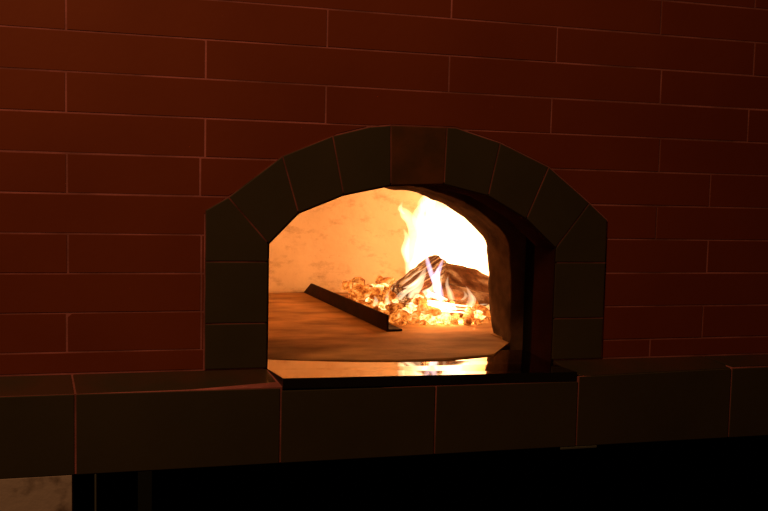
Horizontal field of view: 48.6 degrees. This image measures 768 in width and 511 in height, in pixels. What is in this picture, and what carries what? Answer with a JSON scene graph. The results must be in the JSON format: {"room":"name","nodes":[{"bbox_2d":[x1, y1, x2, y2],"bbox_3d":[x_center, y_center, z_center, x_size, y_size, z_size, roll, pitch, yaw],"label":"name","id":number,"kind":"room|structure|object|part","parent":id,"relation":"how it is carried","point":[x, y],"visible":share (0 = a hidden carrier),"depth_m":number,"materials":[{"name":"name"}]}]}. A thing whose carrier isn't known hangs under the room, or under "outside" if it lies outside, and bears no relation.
{"room":"commercial kitchen","nodes":[
{"label":"commercial kitchen","id":0,"kind":"room"},
{"bbox_2d":[0,0,767,376],"bbox_3d":[0.311,-0.476,1.601,4.600,1.666,0.083,0,4,-15],"label":"wall","id":1,"kind":"structure","parent":0,"point":[122,122],"depth_m":1.46,"materials":[{"name":"red brick"}]},
{"bbox_2d":[0,354,767,478],"bbox_3d":[0.292,0.275,1.571,3.258,0.148,0.084,0,4,-15],"label":"tiled ledge","id":2,"kind":"object","parent":1,"relation":"attached to","point":[51,425],"depth_m":1.44,"materials":[{"name":"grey tile"}]},
{"bbox_2d":[268,350,576,388],"bbox_3d":[0.059,0.208,1.566,0.549,0.023,0.198,0,4,-15],"label":"stone slab","id":3,"kind":"object","parent":2,"relation":"on","point":[506,366],"visible":0.75,"depth_m":1.51,"materials":[{"name":"black stone"}]},
{"bbox_3d":[0.354,0.350,1.557,0.072,0.004,0.015,0,4,-15],"label":"metal strip","id":4,"kind":"part","parent":2,"relation":"part of","materials":[{"name":"brown metal"}]},
{"bbox_2d":[204,125,606,369],"bbox_3d":[-0.083,-0.026,2.076,1.010,0.552,1.136,0,4,-15],"label":"oven","id":5,"kind":"object","parent":1,"relation":"attached to","point":[371,202],"visible":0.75,"depth_m":1.61,"materials":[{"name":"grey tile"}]},
{"bbox_2d":[304,283,401,330],"bbox_3d":[-0.102,0.123,2.256,0.038,0.037,0.751,0,4,-20],"label":"bar","id":6,"kind":"object","parent":5,"relation":"on","point":[379,319],"visible":1,"depth_m":2.13,"materials":[{"name":"black metal"}]},
{"bbox_2d":[350,282,364,292],"bbox_3d":[-0.072,0.090,2.388,0.042,0.038,0.047,2,4,10],"label":"ember","id":7,"kind":"object","parent":5,"relation":"on","point":[355,285],"visible":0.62,"depth_m":2.37,"materials":[{"name":"brown wood"}]},
{"bbox_2d":[342,280,352,290],"bbox_3d":[-0.106,0.085,2.369,0.030,0.029,0.035,-3,6,-44],"label":"ember","id":8,"kind":"object","parent":7,"relation":"on","point":[346,285],"visible":1,"depth_m":2.36,"materials":[{"name":"brown wood"}]},
{"bbox_2d":[352,277,363,282],"bbox_3d":[-0.074,0.076,2.395,0.036,0.034,0.041,1,4,1],"label":"ember","id":9,"kind":"object","parent":7,"relation":"on","point":[355,279],"visible":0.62,"depth_m":2.38,"materials":[{"name":"brown wood"}]},
{"bbox_2d":[380,309,389,314],"bbox_3d":[0.003,0.140,2.094,0.021,0.022,0.022,-3,6,-45],"label":"ember","id":10,"kind":"object","parent":5,"relation":"on","point":[386,311],"visible":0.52,"depth_m":2.09,"materials":[{"name":"brown wood"}]},
{"bbox_2d":[379,302,387,309],"bbox_3d":[-0.001,0.123,2.084,0.027,0.021,0.022,3,4,16],"label":"ember","id":11,"kind":"object","parent":10,"relation":"on","point":[381,305],"visible":0.76,"depth_m":2.08,"materials":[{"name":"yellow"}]},
{"bbox_2d":[373,295,382,301],"bbox_3d":[-0.015,0.105,2.079,0.025,0.019,0.019,4,5,37],"label":"ember","id":12,"kind":"object","parent":11,"relation":"on","point":[377,298],"visible":1,"depth_m":2.07,"materials":[{"name":"brown wood"}]},
{"bbox_2d":[381,293,387,300],"bbox_3d":[0.002,0.102,2.084,0.020,0.021,0.025,4,5,33],"label":"ember","id":13,"kind":"object","parent":11,"relation":"on","point":[384,295],"visible":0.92,"depth_m":2.08,"materials":[{"name":"brown wood"}]},
{"bbox_2d":[383,298,391,303],"bbox_3d":[0.008,0.110,2.073,0.027,0.015,0.016,-2,5,-35],"label":"ember","id":14,"kind":"object","parent":11,"relation":"on","point":[386,300],"visible":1,"depth_m":2.06,"materials":[{"name":"brown"}]},
{"bbox_2d":[391,313,400,322],"bbox_3d":[0.028,0.146,1.995,0.023,0.025,0.025,0,4,-12],"label":"ember","id":15,"kind":"object","parent":5,"relation":"on","point":[395,318],"visible":1,"depth_m":1.99,"materials":[{"name":"brown"}]},
{"bbox_2d":[389,303,403,314],"bbox_3d":[0.019,0.139,2.131,0.062,0.042,0.047,3,4,16],"label":"ember","id":16,"kind":"object","parent":5,"relation":"on","point":[401,306],"visible":0.16,"depth_m":2.11,"materials":[{"name":"brown wood"}]},
{"bbox_2d":[397,319,406,325],"bbox_3d":[0.043,0.157,1.992,0.015,0.014,0.028,5,6,44],"label":"ember","id":17,"kind":"object","parent":5,"relation":"on","point":[402,322],"visible":1,"depth_m":1.99,"materials":[{"name":"brown"}]},
{"bbox_2d":[396,309,411,320],"bbox_3d":[0.048,0.141,2.005,0.041,0.027,0.022,2,4,12],"label":"ember","id":18,"kind":"object","parent":5,"relation":"on","point":[405,315],"visible":0.98,"depth_m":2.00,"materials":[{"name":"brown"}]},
{"bbox_2d":[406,305,413,311],"bbox_3d":[0.060,0.124,2.001,0.021,0.017,0.016,2,4,15],"label":"ember","id":19,"kind":"object","parent":18,"relation":"on","point":[410,308],"visible":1,"depth_m":1.99,"materials":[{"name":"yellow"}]},
{"bbox_2d":[408,318,419,323],"bbox_3d":[0.071,0.156,2.023,0.029,0.013,0.015,1,4,-4],"label":"ember","id":20,"kind":"object","parent":5,"relation":"on","point":[415,320],"visible":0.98,"depth_m":2.02,"materials":[{"name":"brown"}]},
{"bbox_2d":[411,310,420,317],"bbox_3d":[0.076,0.140,2.018,0.029,0.021,0.017,4,5,28],"label":"ember","id":21,"kind":"object","parent":20,"relation":"on","point":[415,314],"visible":0.94,"depth_m":2.01,"materials":[{"name":"brown wood"}]},
{"bbox_2d":[413,298,421,304],"bbox_3d":[0.079,0.110,2.019,0.018,0.019,0.034,-1,5,-27],"label":"ember","id":22,"kind":"object","parent":21,"relation":"on","point":[416,301],"visible":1,"depth_m":2.01,"materials":[{"name":"brown wood"}]},
{"bbox_2d":[420,319,426,324],"bbox_3d":[0.093,0.158,2.010,0.013,0.014,0.026,-3,6,-44],"label":"ember","id":23,"kind":"object","parent":5,"relation":"on","point":[422,322],"visible":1,"depth_m":2.00,"materials":[{"name":"brown"}]},
{"bbox_2d":[422,314,433,321],"bbox_3d":[0.105,0.148,2.026,0.030,0.017,0.026,1,5,9],"label":"ember","id":24,"kind":"object","parent":5,"relation":"on","point":[428,317],"visible":0.95,"depth_m":2.02,"materials":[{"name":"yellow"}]},
{"bbox_2d":[422,306,441,315],"bbox_3d":[0.111,0.133,2.037,0.061,0.025,0.030,0,4,-17],"label":"ember","id":25,"kind":"object","parent":24,"relation":"on","point":[433,311],"visible":0.77,"depth_m":2.03,"materials":[{"name":"brown"}]},
{"bbox_2d":[417,303,428,312],"bbox_3d":[0.093,0.125,2.021,0.030,0.026,0.029,2,4,11],"label":"ember","id":26,"kind":"object","parent":25,"relation":"on","point":[422,307],"visible":0.99,"depth_m":2.01,"materials":[{"name":"brown wood"}]},
{"bbox_2d":[418,297,427,302],"bbox_3d":[0.089,0.109,2.036,0.029,0.026,0.028,5,6,43],"label":"ember","id":27,"kind":"object","parent":25,"relation":"on","point":[423,300],"visible":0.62,"depth_m":2.03,"materials":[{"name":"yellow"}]},
{"bbox_2d":[429,320,435,324],"bbox_3d":[0.115,0.158,2.013,0.016,0.014,0.018,-2,5,-35],"label":"ember","id":28,"kind":"object","parent":5,"relation":"on","point":[432,322],"visible":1,"depth_m":2.01,"materials":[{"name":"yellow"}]},
{"bbox_2d":[435,314,442,320],"bbox_3d":[0.139,0.153,2.080,0.027,0.022,0.033,2,4,6],"label":"ember","id":29,"kind":"object","parent":5,"relation":"on","point":[438,318],"visible":0.34,"depth_m":2.07,"materials":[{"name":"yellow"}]},
{"bbox_2d":[438,304,449,313],"bbox_3d":[0.153,0.139,2.193,0.029,0.028,0.038,3,5,26],"label":"ember","id":30,"kind":"object","parent":5,"relation":"on","point":[445,309],"visible":0.72,"depth_m":2.18,"materials":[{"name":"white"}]},
{"bbox_2d":[435,298,445,307],"bbox_3d":[0.148,0.124,2.199,0.028,0.027,0.029,0,4,-18],"label":"ember","id":31,"kind":"object","parent":30,"relation":"on","point":[439,301],"visible":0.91,"depth_m":2.19,"materials":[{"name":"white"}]},
{"bbox_2d":[441,313,452,321],"bbox_3d":[0.152,0.150,2.049,0.025,0.024,0.033,4,5,29],"label":"ember","id":32,"kind":"object","parent":5,"relation":"on","point":[445,317],"visible":0.88,"depth_m":2.04,"materials":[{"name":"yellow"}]},
{"bbox_2d":[451,318,458,323],"bbox_3d":[0.170,0.158,2.035,0.018,0.016,0.018,1,4,-7],"label":"ember","id":33,"kind":"object","parent":5,"relation":"on","point":[453,321],"visible":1,"depth_m":2.03,"materials":[{"name":"brown"}]},
{"bbox_2d":[452,312,459,319],"bbox_3d":[0.178,0.151,2.107,0.019,0.020,0.034,1,4,1],"label":"ember","id":34,"kind":"object","parent":5,"relation":"on","point":[456,315],"visible":0.81,"depth_m":2.10,"materials":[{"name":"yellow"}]},
{"bbox_2d":[429,263,488,301],"bbox_3d":[0.237,0.108,2.256,0.286,0.189,0.115,-2,5,-41],"label":"log","id":35,"kind":"object","parent":5,"relation":"on","point":[458,275],"visible":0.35,"depth_m":2.19,"materials":[{"name":"brown wood"}]},
{"bbox_2d":[455,301,466,313],"bbox_3d":[0.199,0.130,2.139,0.041,0.033,0.036,3,5,24],"label":"ember","id":36,"kind":"object","parent":5,"relation":"on","point":[460,307],"visible":0.69,"depth_m":2.13,"materials":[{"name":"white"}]},
{"bbox_2d":[442,283,488,305],"bbox_3d":[0.208,0.105,2.151,0.153,0.074,0.045,-2,5,-38],"label":"log","id":37,"kind":"object","parent":5,"relation":"on","point":[456,293],"visible":0.84,"depth_m":2.12,"materials":[{"name":"brown wood"}]},
{"bbox_2d":[463,318,472,324],"bbox_3d":[0.199,0.158,2.024,0.023,0.020,0.021,2,4,15],"label":"ember","id":38,"kind":"object","parent":5,"relation":"on","point":[469,321],"visible":1,"depth_m":2.02,"materials":[{"name":"brown"}]},
{"bbox_2d":[462,309,475,320],"bbox_3d":[0.216,0.147,2.094,0.041,0.034,0.042,4,5,36],"label":"ember","id":39,"kind":"object","parent":5,"relation":"on","point":[470,314],"visible":0.57,"depth_m":2.08,"materials":[{"name":"brown"}]},
{"bbox_2d":[465,306,472,311],"bbox_3d":[0.209,0.133,2.092,0.020,0.019,0.024,3,4,21],"label":"ember","id":40,"kind":"object","parent":39,"relation":"on","point":[468,308],"visible":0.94,"depth_m":2.09,"materials":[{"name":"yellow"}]},
{"bbox_2d":[466,300,478,308],"bbox_3d":[0.223,0.131,2.148,0.041,0.042,0.048,-1,5,-29],"label":"ember","id":41,"kind":"object","parent":5,"relation":"on","point":[473,302],"visible":0.36,"depth_m":2.13,"materials":[{"name":"brown"}]},
{"bbox_2d":[473,318,481,323],"bbox_3d":[0.226,0.160,2.046,0.021,0.018,0.020,-3,6,-44],"label":"ember","id":42,"kind":"object","parent":5,"relation":"on","point":[476,321],"visible":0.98,"depth_m":2.04,"materials":[{"name":"brown"}]},
{"bbox_2d":[474,310,485,319],"bbox_3d":[0.233,0.144,2.058,0.028,0.025,0.032,2,4,9],"label":"ember","id":43,"kind":"object","parent":5,"relation":"on","point":[481,316],"visible":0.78,"depth_m":2.05,"materials":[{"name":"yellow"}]},
{"bbox_2d":[473,310,482,315],"bbox_3d":[0.226,0.138,2.044,0.024,0.014,0.018,2,4,14],"label":"ember","id":44,"kind":"object","parent":43,"relation":"on","point":[477,312],"visible":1,"depth_m":2.04,"materials":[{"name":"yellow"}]},
{"bbox_2d":[473,304,490,316],"bbox_3d":[0.241,0.133,2.070,0.032,0.027,0.057,-2,5,-39],"label":"ember","id":45,"kind":"object","parent":43,"relation":"on","point":[486,312],"visible":0.82,"depth_m":2.06,"materials":[{"name":"brown wood"}]},
{"label":"ember","id":46,"kind":"object","parent":5,"relation":"on","visible":0},
{"bbox_2d":[385,303,398,312],"bbox_3d":[0.019,0.126,2.020,0.034,0.022,0.027,-1,5,-27],"label":"ember","id":47,"kind":"object","parent":46,"relation":"on","point":[392,308],"visible":1,"depth_m":2.01,"materials":[{"name":"brown wood"}]},
{"label":"ember","id":48,"kind":"object","parent":5,"relation":"on","visible":0},
{"bbox_2d":[366,300,375,306],"bbox_3d":[-0.033,0.121,2.126,0.024,0.019,0.022,5,6,43],"label":"ember","id":49,"kind":"object","parent":48,"relation":"on","point":[370,303],"visible":0.94,"depth_m":2.12,"materials":[{"name":"brown wood"}]},
{"label":"ember","id":50,"kind":"object","parent":5,"relation":"on","visible":0},
{"bbox_2d":[410,291,424,301],"bbox_3d":[0.083,0.104,2.056,0.040,0.035,0.039,1,4,-11],"label":"ember","id":51,"kind":"object","parent":50,"relation":"on","point":[413,294],"visible":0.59,"depth_m":2.05,"materials":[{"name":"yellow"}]},
{"label":"ember","id":52,"kind":"object","parent":5,"relation":"on","visible":0},
{"bbox_2d":[447,300,455,308],"bbox_3d":[0.178,0.128,2.209,0.024,0.024,0.026,1,4,-9],"label":"ember","id":53,"kind":"object","parent":52,"relation":"on","point":[451,303],"visible":0.81,"depth_m":2.20,"materials":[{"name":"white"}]},
{"label":"ember","id":54,"kind":"object","parent":5,"relation":"on","visible":0},
{"bbox_2d":[354,285,371,299],"bbox_3d":[-0.054,0.095,2.168,0.051,0.038,0.040,2,4,6],"label":"ember","id":55,"kind":"object","parent":54,"relation":"on","point":[362,293],"visible":0.98,"depth_m":2.15,"materials":[{"name":"brown wood"}]},
{"bbox_2d":[369,287,382,299],"bbox_3d":[-0.028,0.097,2.179,0.041,0.034,0.043,5,5,40],"label":"ember","id":56,"kind":"object","parent":54,"relation":"on","point":[375,290],"visible":0.63,"depth_m":2.16,"materials":[{"name":"brown wood"}]},
{"label":"ember","id":57,"kind":"object","parent":5,"relation":"on","visible":0},
{"bbox_2d":[386,290,398,302],"bbox_3d":[0.024,0.101,2.092,0.039,0.034,0.037,2,4,5],"label":"ember","id":58,"kind":"object","parent":57,"relation":"on","point":[389,293],"visible":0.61,"depth_m":2.08,"materials":[{"name":"brown wood"}]},
{"bbox_2d":[73,435,767,510],"bbox_3d":[0.258,0.810,1.783,4.600,0.940,0.060,0,4,-15],"label":"wall","id":59,"kind":"structure","parent":0,"point":[728,473],"depth_m":1.71,"materials":[{"name":"black"}]},
{"bbox_3d":[0.641,1.423,0.293,4.600,0.050,3.500,0,4,-15],"label":"floor","id":60,"kind":"structure","parent":0,"visible":0},
{"bbox_2d":[0,475,73,510],"bbox_3d":[-0.920,0.814,1.270,0.862,0.949,0.024,0,4,-15],"label":"panel board","id":61,"kind":"object","parent":60,"relation":"on","point":[44,493],"visible":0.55,"depth_m":1.32,"materials":[{"name":"beige wood"}]},
{"bbox_2d":[95,473,96,510],"bbox_3d":[-0.469,0.817,1.385,0.003,0.948,0.020,0,4,-15],"label":"metal post","id":62,"kind":"object","parent":60,"relation":"on","point":[95,473],"visible":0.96,"depth_m":1.34,"materials":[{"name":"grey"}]},
{"bbox_2d":[138,470,151,510],"bbox_3d":[-0.396,0.817,1.404,0.022,0.948,0.020,0,4,-15],"label":"metal post","id":63,"kind":"object","parent":60,"relation":"on","point":[144,477],"visible":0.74,"depth_m":1.36,"materials":[{"name":"black metal"}]},
{"label":"ember","id":64,"kind":"object","parent":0,"visible":0},
{"bbox_2d":[380,277,394,283],"bbox_3d":[0.004,0.076,2.414,0.059,0.030,0.034,1,4,-9],"label":"ember","id":65,"kind":"object","parent":64,"relation":"on","point":[387,280],"visible":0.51,"depth_m":2.41,"materials":[{"name":"brown wood"}]},
{"label":"ember","id":66,"kind":"object","parent":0,"visible":0},
{"bbox_2d":[390,255,446,302],"bbox_3d":[0.087,0.057,2.138,0.073,0.113,0.184,5,5,41],"label":"log","id":67,"kind":"object","parent":66,"relation":"on","point":[429,271],"visible":0.87,"depth_m":2.11,"materials":[{"name":"brown wood"}]}
]}

